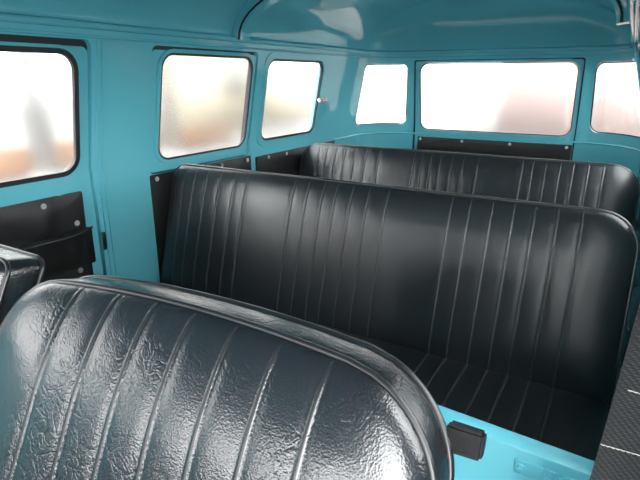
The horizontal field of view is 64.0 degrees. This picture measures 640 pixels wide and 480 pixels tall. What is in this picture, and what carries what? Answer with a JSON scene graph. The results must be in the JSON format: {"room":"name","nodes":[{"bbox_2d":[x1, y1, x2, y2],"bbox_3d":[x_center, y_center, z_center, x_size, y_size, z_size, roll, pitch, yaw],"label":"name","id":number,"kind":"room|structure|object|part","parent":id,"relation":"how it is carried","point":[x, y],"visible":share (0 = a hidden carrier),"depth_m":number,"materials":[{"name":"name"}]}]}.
{"room":"vehicle interior","nodes":[
{"label":"vehicle interior","id":0,"kind":"room"},
{"bbox_2d":[0,21,366,282],"bbox_3d":[-0.734,0.004,1.575,0.134,1.236,3.748,10,20,29],"label":"wall","id":1,"kind":"structure","parent":0,"point":[119,71],"depth_m":1.69,"materials":[{"name":"teal metal"}]},
{"bbox_2d":[0,34,103,282],"bbox_3d":[-0.878,0.044,1.315,0.097,1.087,0.762,10,20,29],"label":"door","id":2,"kind":"structure","parent":1,"relation":"in","point":[47,210],"depth_m":1.43,"materials":[{"name":"teal metal"}]},
{"bbox_3d":[-0.857,-0.285,1.234,0.068,0.336,0.593,10,20,29],"label":"glass pane","id":3,"kind":"part","parent":2,"relation":"part of","materials":[{"name":"white"}]},
{"bbox_3d":[-0.697,0.003,1.656,0.004,0.060,0.012,10,20,29],"label":"latch plate","id":4,"kind":"part","parent":1,"relation":"part of","materials":[{"name":"black metal"}]},
{"bbox_2d":[150,155,251,282],"bbox_3d":[-0.444,0.025,2.107,0.013,0.674,0.563,10,20,29],"label":"panel","id":5,"kind":"object","parent":1,"relation":"attached to","point":[160,184],"visible":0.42,"depth_m":1.85,"materials":[{"name":"black leather"}]},
{"bbox_2d":[148,46,255,172],"bbox_3d":[-0.433,-0.497,1.938,0.100,0.429,0.569,10,20,29],"label":"window","id":6,"kind":"structure","parent":1,"relation":"in","point":[201,99],"depth_m":1.90,"materials":[{"name":"white glass"}]},
{"bbox_3d":[-0.426,-0.509,1.940,0.069,0.351,0.483,10,20,29],"label":"glass pane","id":7,"kind":"part","parent":6,"relation":"part of","materials":[{"name":"white"}]},
{"bbox_2d":[256,52,326,146],"bbox_3d":[-0.122,-0.664,2.416,0.088,0.400,0.536,10,20,29],"label":"window","id":8,"kind":"structure","parent":1,"relation":"in","point":[291,92],"depth_m":2.40,"materials":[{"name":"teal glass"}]},
{"bbox_3d":[-0.132,-0.664,2.414,0.068,0.338,0.461,10,20,29],"label":"glass pane","id":9,"kind":"part","parent":8,"relation":"part of","materials":[{"name":"white"}]},
{"bbox_2d":[255,140,334,175],"bbox_3d":[-0.099,-0.148,2.672,0.013,0.662,0.726,10,20,29],"label":"panel","id":10,"kind":"object","parent":1,"relation":"attached to","point":[287,161],"visible":0.23,"depth_m":2.45,"materials":[{"name":"black leather"}]},
{"bbox_2d":[0,0,633,53],"bbox_3d":[-0.055,-0.504,1.136,1.316,0.020,3.979,10,20,29],"label":"trim","id":11,"kind":"structure","parent":1,"relation":"attached to","point":[5,17],"depth_m":1.80,"materials":[{"name":"teal metal"}]},
{"bbox_2d":[0,0,638,57],"bbox_3d":[-0.053,-0.478,1.145,1.323,0.008,3.981,10,20,29],"label":"trim","id":12,"kind":"structure","parent":1,"relation":"attached to","point":[635,1],"depth_m":1.78,"materials":[{"name":"teal metal"}]},
{"bbox_2d":[232,0,628,40],"bbox_3d":[0.249,-0.772,1.597,1.311,0.241,0.066,10,20,29],"label":"trim","id":13,"kind":"structure","parent":1,"relation":"attached to","point":[249,14],"depth_m":1.86,"materials":[{"name":"teal metal"}]},
{"bbox_2d":[0,0,630,50],"bbox_3d":[-0.056,-0.624,1.097,1.351,0.252,4.017,10,20,29],"label":"ceiling","id":14,"kind":"structure","parent":0,"point":[381,25],"depth_m":2.43,"materials":[{"name":"teal metal"}]},
{"bbox_2d":[334,48,639,177],"bbox_3d":[0.874,-0.388,2.809,1.604,1.236,0.607,10,20,29],"label":"wall","id":15,"kind":"structure","parent":0,"point":[590,145],"depth_m":2.73,"materials":[{"name":"teal metal"}]},
{"bbox_2d":[355,64,407,124],"bbox_3d":[0.367,-0.875,3.088,0.364,0.350,0.118,-7,19,-21],"label":"window","id":16,"kind":"structure","parent":15,"relation":"in","point":[383,94],"depth_m":3.10,"materials":[{"name":"white glass"}]},
{"bbox_2d":[413,58,585,160],"bbox_3d":[0.966,-0.575,2.971,0.928,0.902,0.095,10,20,29],"label":"door","id":17,"kind":"structure","parent":15,"relation":"in","point":[524,107],"depth_m":2.89,"materials":[{"name":"glass"}]},
{"bbox_3d":[0.989,-0.453,3.025,0.876,0.268,0.006,10,20,29],"label":"vinyl panel","id":18,"kind":"part","parent":17,"relation":"part of","materials":[{"name":"black leather"}]},
{"bbox_3d":[0.973,-0.799,2.891,0.843,0.377,0.069,10,20,29],"label":"glass pane","id":19,"kind":"part","parent":17,"relation":"part of","materials":[{"name":"white"}]},
{"bbox_2d":[590,61,639,137],"bbox_3d":[1.473,-0.683,2.488,0.132,0.350,0.373,-3,18,-9],"label":"window","id":20,"kind":"structure","parent":15,"relation":"in","point":[615,109],"depth_m":2.54,"materials":[{"name":"white glass"}]},
{"bbox_2d":[438,405,594,479],"bbox_3d":[-0.241,0.477,1.081,1.482,0.635,0.039,10,20,29],"label":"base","id":21,"kind":"structure","parent":0,"point":[508,455],"depth_m":0.70,"materials":[{"name":"blue metal"}]},
{"bbox_3d":[0.313,0.317,0.674,0.110,0.027,0.006,10,20,29],"label":"stamped plate","id":22,"kind":"part","parent":21,"relation":"part of","materials":[{"name":"blue metal"}]},
{"bbox_2d":[611,0,639,401],"bbox_3d":[0.521,0.227,0.876,0.166,1.236,3.748,10,20,29],"label":"wall","id":23,"kind":"structure","parent":0,"point":[635,299],"depth_m":1.38,"materials":[{"name":"teal metal"}]},
{"bbox_2d":[634,42,639,91],"bbox_3d":[1.094,-0.446,1.732,0.118,0.400,0.523,10,20,29],"label":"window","id":24,"kind":"structure","parent":23,"relation":"in","point":[635,43],"depth_m":1.50,"materials":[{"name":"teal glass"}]},
{"bbox_2d":[637,32,639,63],"bbox_3d":[0.809,-0.276,1.246,0.129,0.429,0.569,10,20,29],"label":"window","id":25,"kind":"structure","parent":23,"relation":"in","point":[638,39],"depth_m":1.32,"materials":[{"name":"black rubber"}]},
{"bbox_3d":[-0.028,0.693,1.532,1.530,0.050,4.030,10,20,29],"label":"floor","id":26,"kind":"structure","parent":0,"visible":0},
{"bbox_2d":[0,244,44,325],"bbox_3d":[-0.921,0.481,0.761,0.554,0.821,0.881,9,20,27],"label":"seat","id":27,"kind":"object","parent":26,"relation":"on","point":[21,271],"visible":0.52,"depth_m":0.85,"materials":[{"name":"black leather"}]},
{"bbox_2d":[0,275,486,479],"bbox_3d":[-0.334,0.578,0.432,0.693,0.836,0.881,9,20,27],"label":"seat","id":28,"kind":"object","parent":26,"relation":"on","point":[103,377],"visible":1,"depth_m":0.57,"materials":[{"name":"black leather"}]},
{"bbox_3d":[0.150,0.206,0.527,0.038,0.028,0.026,9,0,27],"label":"hinge knob","id":29,"kind":"part","parent":28,"relation":"part of","materials":[{"name":"black plastic"}]},
{"bbox_2d":[161,164,639,460],"bbox_3d":[-0.018,0.279,1.419,1.452,0.808,0.700,10,20,29],"label":"seat","id":30,"kind":"object","parent":26,"relation":"on","point":[512,314],"visible":0.62,"depth_m":1.33,"materials":[{"name":"black leather"}]},
{"bbox_2d":[162,283,608,460],"bbox_3d":[-0.063,0.377,1.370,1.450,0.150,0.522,10,20,29],"label":"cushion","id":31,"kind":"object","parent":30,"relation":"on","point":[572,419],"depth_m":1.18,"materials":[{"name":"black leather"}]},
{"bbox_2d":[299,143,639,227],"bbox_3d":[0.440,0.054,2.151,1.462,0.793,0.645,10,20,29],"label":"seat","id":32,"kind":"object","parent":26,"relation":"on","point":[615,188],"visible":0.24,"depth_m":2.10,"materials":[{"name":"black leather"}]},
{"bbox_2d":[590,304,639,479],"bbox_3d":[0.233,0.330,0.448,0.132,1.300,0.020,10,20,29],"label":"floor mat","id":33,"kind":"object","parent":26,"relation":"on","point":[618,455],"visible":1,"depth_m":0.39,"materials":[{"name":"black rubber"}]}
]}

